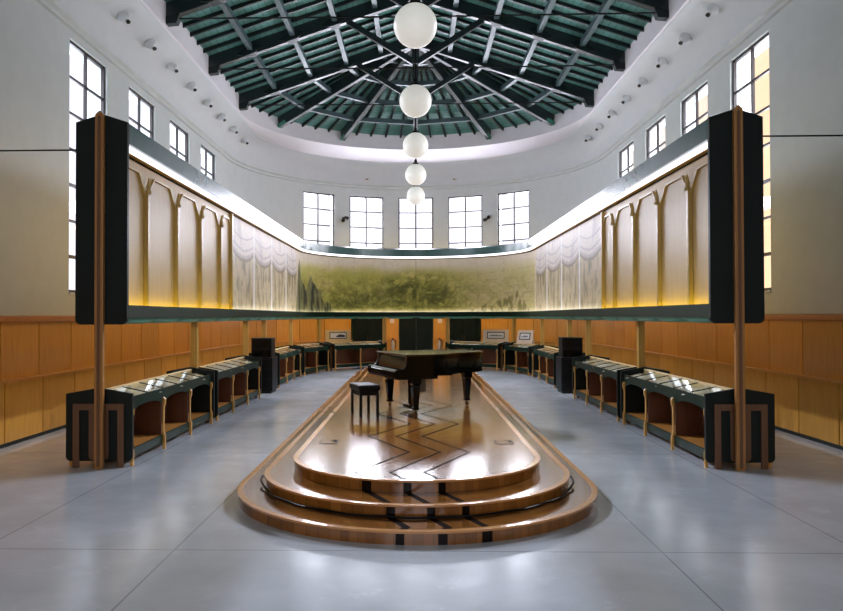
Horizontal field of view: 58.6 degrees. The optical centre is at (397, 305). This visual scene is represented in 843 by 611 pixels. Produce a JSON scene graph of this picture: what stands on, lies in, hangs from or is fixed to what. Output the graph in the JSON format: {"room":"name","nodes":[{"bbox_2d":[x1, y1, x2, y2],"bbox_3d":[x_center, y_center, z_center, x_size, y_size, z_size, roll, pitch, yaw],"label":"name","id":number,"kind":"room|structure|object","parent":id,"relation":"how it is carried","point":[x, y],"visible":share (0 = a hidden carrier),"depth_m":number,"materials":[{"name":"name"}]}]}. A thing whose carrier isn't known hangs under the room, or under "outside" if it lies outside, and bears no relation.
{"room":"museum exhibition hall","nodes":[
{"label":"museum exhibition hall","id":0,"kind":"room"},
{"bbox_2d":[0,0,226,315],"bbox_3d":[-6.082,-1.539,9.174,0.400,7.160,30.000,0,-1,1],"label":"wall","id":1,"kind":"structure","parent":0,"point":[36,50],"depth_m":12.26,"materials":[{"name":"paint"}]},
{"bbox_2d":[0,149,75,151],"bbox_3d":[-4.966,-1.985,9.613,1.810,0.100,0.100,0,-1,1],"label":"rod","id":2,"kind":"object","parent":1,"relation":"attached to","point":[44,149],"visible":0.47,"depth_m":9.60,"materials":[{"name":"black metal"}]},
{"bbox_2d":[69,40,104,294],"bbox_3d":[-5.805,-2.452,14.017,0.140,4.540,1.610,0,-1,1],"label":"window","id":3,"kind":"structure","parent":1,"relation":"in","point":[86,56],"depth_m":14.02,"materials":[{"name":"paint"}]},
{"bbox_2d":[129,87,152,138],"bbox_3d":[-5.739,-2.414,16.746,0.140,4.540,1.610,0,-1,1],"label":"window","id":4,"kind":"structure","parent":1,"relation":"in","point":[134,93],"depth_m":16.79,"materials":[{"name":"paint"}]},
{"bbox_2d":[170,120,187,162],"bbox_3d":[-5.673,-2.377,19.405,0.140,4.540,1.610,0,-1,1],"label":"window","id":5,"kind":"structure","parent":1,"relation":"in","point":[171,122],"depth_m":19.65,"materials":[{"name":"paint"}]},
{"bbox_2d":[201,145,213,179],"bbox_3d":[-5.608,-2.339,22.084,0.140,4.540,1.610,0,-1,1],"label":"window","id":6,"kind":"structure","parent":1,"relation":"in","point":[202,147],"depth_m":22.18,"materials":[{"name":"paint"}]},
{"bbox_2d":[35,0,792,189],"bbox_3d":[0.289,-5.004,12.318,13.000,0.190,36.500,0,-1,1],"label":"trim","id":7,"kind":"structure","parent":1,"relation":"attached to","point":[52,6],"depth_m":18.09,"materials":[{"name":"paint"}]},
{"bbox_2d":[55,0,773,183],"bbox_3d":[0.286,-5.514,12.275,12.800,0.830,36.400,0,-1,1],"label":"cove","id":8,"kind":"object","parent":7,"relation":"on","point":[708,34],"visible":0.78,"depth_m":19.41,"materials":[{"name":"paint"}]},
{"bbox_2d":[117,11,130,23],"bbox_3d":[-5.288,-5.582,14.503,0.254,0.278,0.246,0,-1,1],"label":"spotlight","id":9,"kind":"object","parent":8,"relation":"attached to","point":[123,16],"visible":1,"depth_m":14.43,"materials":[{"name":"paint"}]},
{"bbox_2d":[144,39,156,50],"bbox_3d":[-5.252,-5.562,15.962,0.254,0.278,0.246,0,-1,1],"label":"spotlight","id":10,"kind":"object","parent":8,"relation":"attached to","point":[150,43],"visible":1,"depth_m":15.89,"materials":[{"name":"paint"}]},
{"bbox_2d":[167,62,178,72],"bbox_3d":[-5.217,-5.541,17.422,0.254,0.278,0.246,0,-1,1],"label":"spotlight","id":11,"kind":"object","parent":8,"relation":"attached to","point":[172,66],"visible":1,"depth_m":17.35,"materials":[{"name":"paint"}]},
{"bbox_2d":[187,82,196,91],"bbox_3d":[-5.181,-5.521,18.881,0.254,0.278,0.246,0,-1,1],"label":"spotlight","id":12,"kind":"object","parent":8,"relation":"attached to","point":[191,85],"visible":1,"depth_m":18.81,"materials":[{"name":"paint"}]},
{"bbox_2d":[203,99,212,107],"bbox_3d":[-5.145,-5.501,20.341,0.254,0.278,0.246,0,-1,1],"label":"spotlight","id":13,"kind":"object","parent":8,"relation":"attached to","point":[207,102],"visible":1,"depth_m":20.27,"materials":[{"name":"paint"}]},
{"bbox_2d":[217,113,225,121],"bbox_3d":[-5.109,-5.480,21.800,0.254,0.278,0.246,0,-1,1],"label":"spotlight","id":14,"kind":"object","parent":8,"relation":"attached to","point":[221,116],"visible":1,"depth_m":21.73,"materials":[{"name":"paint"}]},
{"bbox_2d":[230,126,237,133],"bbox_3d":[-5.074,-5.460,23.259,0.254,0.278,0.246,0,-1,1],"label":"spotlight","id":15,"kind":"object","parent":8,"relation":"attached to","point":[233,129],"visible":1,"depth_m":23.18,"materials":[{"name":"paint"}]},
{"bbox_2d":[241,137,248,144],"bbox_3d":[-5.038,-5.440,24.719,0.254,0.278,0.246,0,-1,1],"label":"spotlight","id":16,"kind":"object","parent":8,"relation":"attached to","point":[244,140],"visible":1,"depth_m":24.65,"materials":[{"name":"paint"}]},
{"bbox_2d":[584,135,591,141],"bbox_3d":[6.213,-5.467,24.444,0.254,0.278,0.246,0,-1,1],"label":"spotlight","id":17,"kind":"object","parent":8,"relation":"attached to","point":[587,137],"visible":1,"depth_m":24.37,"materials":[{"name":"paint"}]},
{"bbox_2d":[595,123,603,130],"bbox_3d":[6.177,-5.487,22.985,0.254,0.278,0.246,0,-1,1],"label":"spotlight","id":18,"kind":"object","parent":8,"relation":"attached to","point":[599,126],"visible":1,"depth_m":22.91,"materials":[{"name":"paint"}]},
{"bbox_2d":[607,110,615,117],"bbox_3d":[6.141,-5.508,21.525,0.254,0.278,0.246,0,-1,1],"label":"spotlight","id":19,"kind":"object","parent":8,"relation":"attached to","point":[611,113],"visible":1,"depth_m":21.45,"materials":[{"name":"paint"}]},
{"bbox_2d":[621,95,630,103],"bbox_3d":[6.106,-5.528,20.066,0.254,0.278,0.246,0,-1,1],"label":"spotlight","id":20,"kind":"object","parent":8,"relation":"attached to","point":[625,98],"visible":1,"depth_m":19.99,"materials":[{"name":"paint"}]},
{"bbox_2d":[637,77,647,87],"bbox_3d":[6.070,-5.548,18.606,0.254,0.278,0.246,0,-1,1],"label":"spotlight","id":21,"kind":"object","parent":8,"relation":"attached to","point":[642,81],"visible":1,"depth_m":18.54,"materials":[{"name":"paint"}]},
{"bbox_2d":[656,57,667,67],"bbox_3d":[6.034,-5.569,17.147,0.254,0.278,0.246,0,-1,1],"label":"spotlight","id":22,"kind":"object","parent":8,"relation":"attached to","point":[661,61],"visible":1,"depth_m":17.07,"materials":[{"name":"paint"}]},
{"bbox_2d":[678,33,690,44],"bbox_3d":[5.999,-5.589,15.687,0.254,0.278,0.246,0,-1,1],"label":"spotlight","id":23,"kind":"object","parent":8,"relation":"attached to","point":[684,38],"visible":1,"depth_m":15.62,"materials":[{"name":"paint"}]},
{"bbox_2d":[705,4,718,16],"bbox_3d":[5.963,-5.609,14.228,0.254,0.278,0.246,0,-1,1],"label":"spotlight","id":24,"kind":"object","parent":8,"relation":"attached to","point":[712,9],"visible":1,"depth_m":14.16,"materials":[{"name":"paint"}]},
{"bbox_2d":[164,0,652,137],"bbox_3d":[0.244,-7.155,10.681,10.831,1.872,33.166,0,-1,1],"label":"ceiling","id":25,"kind":"structure","parent":0,"point":[618,31],"depth_m":20.56,"materials":[{"name":"green paint"}]},
{"bbox_2d":[277,49,410,127],"bbox_3d":[-1.756,-6.809,23.228,5.020,1.965,0.170,-1,-1,31],"label":"beam","id":26,"kind":"structure","parent":25,"relation":"attached to","point":[350,79],"depth_m":23.34,"materials":[{"name":"green paint"}]},
{"bbox_2d":[340,48,411,140],"bbox_3d":[-0.757,-6.798,24.179,0.170,1.965,5.020,0,-1,-29],"label":"beam","id":27,"kind":"structure","parent":25,"relation":"attached to","point":[389,74],"depth_m":24.30,"materials":[{"name":"green paint"}]},
{"bbox_2d":[139,0,689,162],"bbox_3d":[0.276,-6.125,11.883,11.200,0.620,35.600,0,-1,1],"label":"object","id":28,"kind":"structure","parent":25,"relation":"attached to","point":[321,142],"depth_m":25.33,"materials":[{"name":"paint"}]},
{"bbox_2d":[208,0,624,75],"bbox_3d":[0.439,-6.846,18.642,10.541,2.130,0.260,0,-1,1],"label":"roof truss","id":29,"kind":"object","parent":25,"relation":"attached to","point":[615,56],"visible":0.76,"depth_m":18.59,"materials":[{"name":"metal"}]},
{"bbox_2d":[405,61,425,184],"bbox_3d":[0.444,-4.540,18.610,0.524,3.122,0.524,0,-1,1],"label":"globe pendant lamp","id":30,"kind":"object","parent":29,"relation":"hanging from","point":[415,174],"visible":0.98,"depth_m":18.41,"materials":[{"name":"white glass"}]},
{"bbox_2d":[239,39,593,110],"bbox_3d":[0.517,-6.801,21.841,10.541,2.130,0.260,0,-1,1],"label":"roof truss","id":31,"kind":"object","parent":25,"relation":"attached to","point":[358,60],"visible":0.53,"depth_m":21.78,"materials":[{"name":"metal"}]},
{"bbox_2d":[407,185,424,204],"bbox_3d":[0.522,-4.495,21.809,0.524,3.122,0.524,0,-1,1],"label":"globe pendant lamp","id":32,"kind":"object","parent":31,"relation":"hanging from","point":[415,194],"visible":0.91,"depth_m":21.61,"materials":[{"name":"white glass"}]},
{"bbox_2d":[166,0,668,26],"bbox_3d":[0.361,-6.890,15.453,10.541,2.130,0.260,0,-1,1],"label":"roof truss","id":33,"kind":"object","parent":25,"relation":"attached to","point":[175,9],"visible":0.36,"depth_m":15.45,"materials":[{"name":"black metal"}]},
{"bbox_2d":[403,118,427,158],"bbox_3d":[0.366,-4.584,15.421,0.524,3.122,0.524,0,-1,1],"label":"globe pendant lamp","id":34,"kind":"object","parent":33,"relation":"hanging from","point":[415,144],"visible":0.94,"depth_m":15.22,"materials":[{"name":"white glass"}]},
{"bbox_2d":[419,49,490,139],"bbox_3d":[1.904,-6.805,24.114,0.170,1.965,5.020,-1,-1,31],"label":"beam","id":35,"kind":"structure","parent":25,"relation":"attached to","point":[440,73],"depth_m":24.18,"materials":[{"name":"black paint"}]},
{"bbox_2d":[419,48,554,125],"bbox_3d":[2.855,-6.821,23.116,5.020,1.965,0.170,0,-1,-29],"label":"beam","id":36,"kind":"structure","parent":25,"relation":"attached to","point":[480,78],"depth_m":23.20,"materials":[{"name":"green paint"}]},
{"bbox_2d":[227,157,606,247],"bbox_3d":[0.663,-1.300,27.263,13.000,7.160,6.500,0,-1,1],"label":"wall","id":37,"kind":"structure","parent":0,"point":[551,198],"depth_m":28.21,"materials":[{"name":"paint"}]},
{"bbox_2d":[303,191,333,244],"bbox_3d":[-3.059,-2.164,28.946,1.417,4.370,0.180,0,-1,-36],"label":"window","id":38,"kind":"structure","parent":37,"relation":"in","point":[318,194],"depth_m":29.00,"materials":[{"name":"paint"}]},
{"bbox_2d":[350,196,382,247],"bbox_3d":[-1.248,-2.155,29.866,1.417,4.370,0.180,0,-1,-17],"label":"window","id":39,"kind":"structure","parent":37,"relation":"in","point":[365,212],"depth_m":29.92,"materials":[{"name":"paint"}]},
{"bbox_2d":[351,318,382,341],"bbox_3d":[-1.164,1.194,29.729,1.368,2.250,0.158,0,-1,-17],"label":"door","id":40,"kind":"structure","parent":37,"relation":"in","point":[362,330],"depth_m":29.69,"materials":[{"name":"metal"}]},
{"bbox_2d":[398,198,432,247],"bbox_3d":[0.731,-2.155,30.144,1.417,4.370,0.180,0,-1,1],"label":"window","id":41,"kind":"structure","parent":37,"relation":"in","point":[399,213],"depth_m":30.17,"materials":[{"name":"paint"}]},
{"bbox_2d":[399,317,432,349],"bbox_3d":[0.736,1.193,29.989,1.358,2.250,0.157,0,-1,1],"label":"door","id":42,"kind":"structure","parent":37,"relation":"in","point":[415,333],"depth_m":29.96,"materials":[{"name":"green metal"}]},
{"bbox_2d":[0,425,842,449],"bbox_3d":[0.297,2.039,11.960,12.040,0.055,35.982,0,-1,1],"label":"baseboard","id":43,"kind":"structure","parent":37,"relation":"attached to","point":[4,445],"depth_m":11.53,"materials":[{"name":"black paint"}]},
{"bbox_2d":[0,340,842,445],"bbox_3d":[0.296,1.572,11.973,12.040,0.870,35.967,0,-1,1],"label":"wainscot","id":44,"kind":"structure","parent":37,"relation":"attached to","point":[813,408],"depth_m":12.34,"materials":[{"name":"brown wood"}]},
{"bbox_2d":[391,338,395,349],"bbox_3d":[-0.163,1.538,29.814,0.193,0.480,0.183,0,-1,-8],"label":"fire extinguisher","id":45,"kind":"object","parent":44,"relation":"attached to","point":[393,339],"visible":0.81,"depth_m":29.74,"materials":[{"name":"metal"}]},
{"bbox_2d":[448,195,481,247],"bbox_3d":[2.695,-2.164,29.770,1.417,4.370,0.180,0,-1,20],"label":"window","id":46,"kind":"structure","parent":37,"relation":"in","point":[465,197],"depth_m":29.84,"materials":[{"name":"paint"}]},
{"bbox_2d":[450,318,480,341],"bbox_3d":[2.620,1.185,29.637,1.368,2.250,0.158,0,-1,20],"label":"door","id":47,"kind":"structure","parent":37,"relation":"in","point":[460,329],"depth_m":29.59,"materials":[{"name":"metal"}]},
{"bbox_2d":[498,190,528,244],"bbox_3d":[4.458,-2.182,28.762,1.417,4.370,0.180,-1,-1,39],"label":"window","id":48,"kind":"structure","parent":37,"relation":"in","point":[499,194],"depth_m":28.88,"materials":[{"name":"paint"}]},
{"bbox_2d":[0,366,842,610],"bbox_3d":[0.304,2.221,12.216,13.200,0.300,37.500,0,-1,1],"label":"floor","id":49,"kind":"structure","parent":0,"point":[169,530],"depth_m":6.37,"materials":[{"name":"concrete"}]},
{"bbox_2d":[66,367,214,467],"bbox_3d":[-3.728,1.568,11.419,0.850,1.000,3.940,0,-1,1],"label":"showcase","id":50,"kind":"object","parent":49,"relation":"on","point":[134,423],"visible":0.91,"depth_m":10.30,"materials":[{"name":"black paint"}]},
{"bbox_2d":[126,389,152,392],"bbox_3d":[-3.571,1.193,10.500,0.238,0.076,0.502,0,-1,25],"label":"document","id":51,"kind":"object","parent":50,"relation":"attached to","point":[130,390],"visible":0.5,"depth_m":10.40,"materials":[{"name":"beige paper"}]},
{"bbox_2d":[144,385,166,387],"bbox_3d":[-3.556,1.202,11.113,0.198,0.064,0.421,0,-1,25],"label":"display card","id":52,"kind":"object","parent":50,"relation":"in","point":[149,386],"visible":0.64,"depth_m":11.04,"materials":[{"name":"beige paper"}]},
{"bbox_2d":[123,374,202,395],"bbox_3d":[-3.729,1.223,11.424,0.690,0.090,3.780,0,-1,1],"label":"display tray","id":53,"kind":"object","parent":50,"relation":"on","point":[161,391],"depth_m":11.39,"materials":[{"name":"clear glass"}]},
{"bbox_2d":[134,412,207,446],"bbox_3d":[-3.728,1.875,11.415,0.690,0.025,3.780,0,-1,1],"label":"shelf","id":54,"kind":"object","parent":50,"relation":"attached to","point":[172,426],"depth_m":11.25,"materials":[{"name":"orange wood"}]},
{"bbox_2d":[162,380,181,385],"bbox_3d":[-3.541,1.210,11.726,0.238,0.086,0.501,0,-1,-32],"label":"document","id":55,"kind":"object","parent":50,"relation":"attached to","point":[167,383],"visible":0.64,"depth_m":11.69,"materials":[{"name":"beige paper"}]},
{"bbox_2d":[75,110,239,468],"bbox_3d":[-3.658,-0.163,12.409,0.660,4.488,6.095,0,-1,1],"label":"display screen","id":56,"kind":"object","parent":49,"relation":"on","point":[154,232],"visible":1,"depth_m":10.28,"materials":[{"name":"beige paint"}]},
{"bbox_2d":[129,146,236,212],"bbox_3d":[-3.401,-1.981,12.496,0.030,0.075,5.960,0,-1,1],"label":"light","id":57,"kind":"object","parent":56,"relation":"attached to","point":[221,201],"depth_m":11.91,"materials":[{"name":"white"}]},
{"bbox_2d":[176,355,261,421],"bbox_3d":[-3.629,1.625,15.492,0.850,1.000,3.940,0,-1,1],"label":"showcase","id":58,"kind":"object","parent":49,"relation":"on","point":[236,385],"visible":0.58,"depth_m":15.69,"materials":[{"name":"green wood"}]},
{"bbox_2d":[218,389,257,407],"bbox_3d":[-3.628,1.932,15.488,0.690,0.025,3.780,0,-1,1],"label":"shelf","id":59,"kind":"object","parent":58,"relation":"attached to","point":[238,397],"depth_m":15.66,"materials":[{"name":"orange wood"}]},
{"bbox_2d":[257,356,277,392],"bbox_3d":[-3.397,1.730,18.800,0.640,0.880,0.753,0,-1,1],"label":"base cabinet","id":60,"kind":"object","parent":49,"relation":"on","point":[269,364],"visible":0.48,"depth_m":18.45,"materials":[{"name":"black paint"}]},
{"bbox_2d":[251,337,275,356],"bbox_3d":[-3.378,1.049,18.855,0.520,0.480,0.522,0,-1,1],"label":"equipment box","id":61,"kind":"object","parent":60,"relation":"on","point":[260,346],"visible":0.94,"depth_m":18.60,"materials":[{"name":"black metal"}]},
{"bbox_2d":[249,345,301,387],"bbox_3d":[-3.478,1.710,21.650,0.850,1.000,3.940,0,-1,1],"label":"showcase","id":62,"kind":"object","parent":49,"relation":"on","point":[289,363],"visible":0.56,"depth_m":22.24,"materials":[{"name":"brown wood"}]},
{"bbox_2d":[293,342,329,375],"bbox_3d":[-3.059,1.757,25.059,0.850,1.000,2.206,0,-1,18],"label":"showcase","id":63,"kind":"object","parent":49,"relation":"on","point":[314,358],"visible":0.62,"depth_m":25.03,"materials":[{"name":"black paint"}]},
{"bbox_2d":[324,340,386,370],"bbox_3d":[-1.588,1.785,27.224,2.501,1.000,0.850,1,-1,-42],"label":"showcase","id":64,"kind":"object","parent":49,"relation":"on","point":[347,355],"visible":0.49,"depth_m":27.01,"materials":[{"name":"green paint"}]},
{"bbox_2d":[325,330,350,342],"bbox_3d":[-2.165,1.105,27.095,0.897,0.451,0.300,0,-1,-11],"label":"board","id":65,"kind":"object","parent":64,"relation":"on","point":[331,335],"visible":0.94,"depth_m":26.99,"materials":[{"name":"brown wood"}]},
{"bbox_2d":[329,332,346,338],"bbox_3d":[-2.147,1.082,27.001,0.610,0.235,0.068,0,-1,-11],"label":"picture frame","id":66,"kind":"object","parent":65,"relation":"attached to","point":[332,335],"depth_m":27.00,"materials":[{"name":"white paper"}]},
{"bbox_2d":[330,333,345,337],"bbox_3d":[-2.148,1.083,27.004,0.558,0.183,0.051,0,-1,-11],"label":"print","id":67,"kind":"object","parent":65,"relation":"attached to","point":[332,335],"depth_m":27.00},
{"bbox_2d":[228,196,605,370],"bbox_3d":[0.533,-0.006,21.821,8.580,4.420,12.929,0,-1,1],"label":"screen","id":68,"kind":"object","parent":49,"relation":"on","point":[555,273],"visible":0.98,"depth_m":24.98,"materials":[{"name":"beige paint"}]},
{"bbox_2d":[236,208,597,257],"bbox_3d":[0.522,-1.862,21.562,7.430,0.075,12.350,0,-1,1],"label":"light","id":69,"kind":"object","parent":68,"relation":"on","point":[588,213],"depth_m":24.77,"materials":[{"name":"white"}]},
{"bbox_2d":[237,367,597,544],"bbox_3d":[0.397,1.951,16.029,3.784,0.346,19.664,0,-1,1],"label":"stage platform","id":70,"kind":"object","parent":49,"relation":"on","point":[445,459],"visible":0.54,"depth_m":7.65,"materials":[{"name":"brown wood"}]},
{"bbox_2d":[319,440,338,443],"bbox_3d":[-0.850,1.684,9.245,0.218,0.005,0.223,0,-1,1],"label":"floor outlet","id":71,"kind":"object","parent":70,"relation":"on","point":[321,441],"visible":1,"depth_m":9.24,"materials":[{"name":"black metal"}]},
{"bbox_2d":[349,382,380,416],"bbox_3d":[-0.518,1.475,11.797,0.350,0.490,0.600,0,-1,-19],"label":"piano bench","id":72,"kind":"object","parent":70,"relation":"on","point":[368,389],"visible":1,"depth_m":11.59,"materials":[{"name":"black wood"}]},
{"bbox_2d":[349,382,380,390],"bbox_3d":[-0.519,1.275,11.800,0.350,0.090,0.580,0,-1,-19],"label":"seat cushion","id":73,"kind":"object","parent":72,"relation":"on","point":[356,386],"depth_m":11.57,"materials":[{"name":"black leather"}]},
{"bbox_2d":[260,475,573,518],"bbox_3d":[0.180,1.848,7.313,3.333,0.072,1.495,0,-1,1],"label":"cable","id":74,"kind":"object","parent":70,"relation":"on","point":[571,477],"visible":1,"depth_m":6.76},
{"bbox_2d":[368,349,482,415],"bbox_3d":[0.636,1.250,12.493,1.920,0.954,1.527,0,-1,-19],"label":"grand piano","id":75,"kind":"object","parent":70,"relation":"on","point":[414,366],"visible":1,"depth_m":12.03,"materials":[{"name":"black wood"}]},
{"bbox_2d":[494,440,513,443],"bbox_3d":[1.309,1.679,9.218,0.220,0.005,0.222,0,-1,1],"label":"floor outlet","id":76,"kind":"object","parent":70,"relation":"on","point":[496,441],"visible":1,"depth_m":9.18,"materials":[{"name":"black metal"}]},
{"bbox_2d":[445,340,510,370],"bbox_3d":[2.924,1.774,27.114,2.501,1.000,0.850,-1,-1,45],"label":"showcase","id":77,"kind":"object","parent":49,"relation":"on","point":[492,351],"visible":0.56,"depth_m":26.69,"materials":[{"name":"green wood"}]},
{"bbox_2d":[452,343,497,344],"bbox_3d":[2.924,1.429,27.119,2.341,0.090,0.690,-1,-1,45],"label":"display tray","id":78,"kind":"object","parent":77,"relation":"on","point":[452,343],"depth_m":27.06,"materials":[{"name":"glass"}]},
{"bbox_2d":[483,330,508,341],"bbox_3d":[3.536,1.091,26.956,0.915,0.451,0.300,0,-1,13],"label":"board","id":79,"kind":"object","parent":77,"relation":"on","point":[488,335],"visible":1,"depth_m":26.86,"materials":[{"name":"brown wood"}]},
{"bbox_2d":[487,332,504,338],"bbox_3d":[3.514,1.068,26.862,0.622,0.235,0.068,0,-1,13],"label":"picture frame","id":80,"kind":"object","parent":79,"relation":"attached to","point":[490,335],"depth_m":26.86,"materials":[{"name":"white paper"}]},
{"bbox_2d":[488,333,503,337],"bbox_3d":[3.514,1.069,26.866,0.570,0.183,0.051,0,-1,13],"label":"print","id":81,"kind":"object","parent":79,"relation":"attached to","point":[490,335],"depth_m":26.86},
{"bbox_2d":[502,342,539,375],"bbox_3d":[4.288,1.740,24.880,0.850,1.000,2.206,0,-1,-15],"label":"showcase","id":82,"kind":"object","parent":49,"relation":"on","point":[518,358],"visible":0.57,"depth_m":24.86,"materials":[{"name":"brown wood"}]},
{"bbox_2d":[516,330,534,343],"bbox_3d":[4.395,1.071,25.603,0.614,0.451,0.300,-1,-1,41],"label":"board","id":83,"kind":"object","parent":82,"relation":"on","point":[524,336],"visible":0.98,"depth_m":25.51,"materials":[{"name":"white wood"}]},
{"bbox_2d":[520,334,529,338],"bbox_3d":[4.333,1.049,25.533,0.366,0.183,0.051,-1,-1,41],"label":"print","id":84,"kind":"object","parent":83,"relation":"attached to","point":[522,336],"depth_m":25.53},
{"bbox_2d":[531,345,585,387],"bbox_3d":[4.540,1.691,21.454,0.850,1.000,3.940,0,-1,1],"label":"showcase","id":85,"kind":"object","parent":49,"relation":"on","point":[543,365],"visible":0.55,"depth_m":22.00,"materials":[{"name":"brown wood"}]},
{"bbox_2d":[556,356,574,393],"bbox_3d":[4.320,1.712,18.611,0.640,0.880,0.753,0,-1,1],"label":"base cabinet","id":86,"kind":"object","parent":49,"relation":"on","point":[563,364],"visible":0.42,"depth_m":18.27,"materials":[{"name":"black paint"}]},
{"bbox_2d":[558,337,582,356],"bbox_3d":[4.300,1.030,18.667,0.520,0.480,0.522,0,-1,1],"label":"equipment box","id":87,"kind":"object","parent":86,"relation":"on","point":[568,346],"visible":0.93,"depth_m":18.41,"materials":[{"name":"black metal"}]},
{"bbox_2d":[572,355,660,421],"bbox_3d":[4.389,1.605,15.296,0.850,1.000,3.940,0,-1,1],"label":"showcase","id":88,"kind":"object","parent":49,"relation":"on","point":[600,385],"visible":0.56,"depth_m":15.45,"materials":[{"name":"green wood"}]},
{"bbox_2d":[578,390,616,407],"bbox_3d":[4.390,1.913,15.292,0.690,0.025,3.780,0,-1,1],"label":"shelf","id":89,"kind":"object","parent":88,"relation":"attached to","point":[595,397],"depth_m":15.32,"materials":[{"name":"orange wood"}]},
{"bbox_2d":[594,105,764,470],"bbox_3d":[4.259,-0.182,12.216,0.660,4.488,6.095,0,-1,1],"label":"display screen","id":90,"kind":"object","parent":49,"relation":"on","point":[682,231],"visible":1,"depth_m":10.05,"materials":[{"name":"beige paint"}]},
{"bbox_2d":[597,142,706,210],"bbox_3d":[3.997,-1.999,12.315,0.030,0.075,5.960,0,-1,1],"label":"light","id":91,"kind":"object","parent":90,"relation":"attached to","point":[615,197],"depth_m":11.71,"materials":[{"name":"white"}]},
{"bbox_2d":[620,367,774,468],"bbox_3d":[4.289,1.548,11.223,0.850,1.000,3.940,0,-1,1],"label":"showcase","id":92,"kind":"object","parent":49,"relation":"on","point":[702,424],"visible":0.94,"depth_m":10.03,"materials":[{"name":"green wood"}]},
{"bbox_2d":[633,375,652,377],"bbox_3d":[4.146,1.209,12.765,0.238,0.086,0.501,0,-1,-32],"label":"document","id":93,"kind":"object","parent":92,"relation":"in","point":[644,376],"visible":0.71,"depth_m":12.67,"materials":[{"name":"beige paper"}]},
{"bbox_2d":[655,380,673,386],"bbox_3d":[4.116,1.192,11.539,0.238,0.076,0.502,0,-1,25],"label":"document","id":94,"kind":"object","parent":92,"relation":"in","point":[668,383],"visible":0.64,"depth_m":11.49,"materials":[{"name":"beige paper"}]},
{"bbox_2d":[626,412,703,447],"bbox_3d":[4.290,1.856,11.219,0.690,0.025,3.780,0,-1,1],"label":"shelf","id":95,"kind":"object","parent":92,"relation":"attached to","point":[664,427],"depth_m":11.09,"materials":[{"name":"orange wood"}]},
{"bbox_2d":[632,373,715,395],"bbox_3d":[4.288,1.203,11.228,0.690,0.090,3.780,0,-1,1],"label":"display tray","id":96,"kind":"object","parent":92,"relation":"on","point":[643,382],"depth_m":11.22,"materials":[{"name":"clear glass"}]},
{"bbox_2d":[672,384,685,388],"bbox_3d":[4.101,1.183,10.926,0.198,0.064,0.421,0,-1,25],"label":"display card","id":97,"kind":"object","parent":92,"relation":"in","point":[683,387],"visible":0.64,"depth_m":10.98,"materials":[{"name":"beige paper"}]},
{"bbox_2d":[682,387,703,394],"bbox_3d":[4.086,1.175,10.313,0.238,0.086,0.501,-1,-1,35],"label":"document","id":98,"kind":"object","parent":92,"relation":"in","point":[690,389],"visible":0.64,"depth_m":10.36,"materials":[{"name":"beige paper"}]},
{"bbox_2d":[607,0,842,313],"bbox_3d":[6.515,-1.570,8.866,0.400,7.160,30.000,0,-1,1],"label":"wall","id":99,"kind":"structure","parent":0,"point":[804,42],"depth_m":11.93,"materials":[{"name":"paint"}]},
{"bbox_2d":[0,339,842,384],"bbox_3d":[0.296,1.120,12.008,12.180,0.035,36.052,0,-1,1],"label":"trim","id":100,"kind":"structure","parent":99,"relation":"attached to","point":[655,353],"depth_m":14.36,"materials":[{"name":"brown wood"}]},
{"bbox_2d":[0,318,842,380],"bbox_3d":[0.295,0.678,12.020,12.180,0.850,36.036,0,-1,1],"label":"wainscot","id":101,"kind":"structure","parent":99,"relation":"attached to","point":[809,348],"depth_m":14.91,"materials":[{"name":"orange wood"}]},
{"bbox_2d":[0,314,842,322],"bbox_3d":[0.294,0.200,12.021,12.180,0.105,36.052,0,-1,1],"label":"trim","id":102,"kind":"structure","parent":99,"relation":"attached to","point":[794,317],"depth_m":11.66,"materials":[{"name":"brown wood"}]},
{"bbox_2d":[620,142,633,177],"bbox_3d":[6.668,-2.369,21.784,0.140,4.540,1.610,0,-1,1],"label":"window","id":103,"kind":"structure","parent":99,"relation":"in","point":[631,143],"depth_m":21.84,"materials":[{"name":"paint"}]},
{"bbox_2d":[647,116,664,158],"bbox_3d":[6.603,-2.407,19.105,0.140,4.540,1.610,0,-1,1],"label":"window","id":104,"kind":"structure","parent":99,"relation":"in","point":[649,152],"depth_m":19.37,"materials":[{"name":"paint"}]},
{"bbox_2d":[682,82,707,134],"bbox_3d":[6.538,-2.444,16.446,0.140,4.540,1.610,0,-1,1],"label":"window","id":105,"kind":"structure","parent":99,"relation":"in","point":[697,118],"depth_m":16.49,"materials":[{"name":"paint"}]},
{"bbox_2d":[732,32,770,292],"bbox_3d":[6.471,-2.482,13.717,0.140,4.540,1.610,0,-1,1],"label":"window","id":106,"kind":"structure","parent":99,"relation":"in","point":[751,49],"depth_m":13.71,"materials":[{"name":"paint"}]},
{"bbox_2d":[763,135,842,136],"bbox_3d":[5.420,-2.120,9.361,1.810,0.100,0.100,0,-1,1],"label":"rod","id":107,"kind":"object","parent":99,"relation":"attached to","point":[763,135],"visible":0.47,"depth_m":9.37,"materials":[{"name":"black metal"}]},
{"bbox_3d":[0.205,-6.979,9.096,10.541,2.130,0.260,0,-1,1],"label":"roof truss","id":108,"kind":"object","parent":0,"visible":0},
{"bbox_2d":[394,0,436,48],"bbox_3d":[0.210,-4.673,9.064,0.524,3.122,0.524,0,-1,1],"label":"globe pendant lamp","id":109,"kind":"object","parent":108,"relation":"hanging from","point":[415,23],"visible":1,"depth_m":8.87,"materials":[{"name":"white glass"}]},
{"bbox_3d":[0.283,-6.935,12.275,10.541,2.130,0.260,0,-1,1],"label":"roof truss","id":110,"kind":"object","parent":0,"visible":0},
{"bbox_2d":[399,49,431,117],"bbox_3d":[0.288,-4.629,12.242,0.524,3.122,0.524,0,-1,1],"label":"globe pendant lamp","id":111,"kind":"object","parent":110,"relation":"hanging from","point":[415,101],"visible":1,"depth_m":12.05,"materials":[{"name":"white glass"}]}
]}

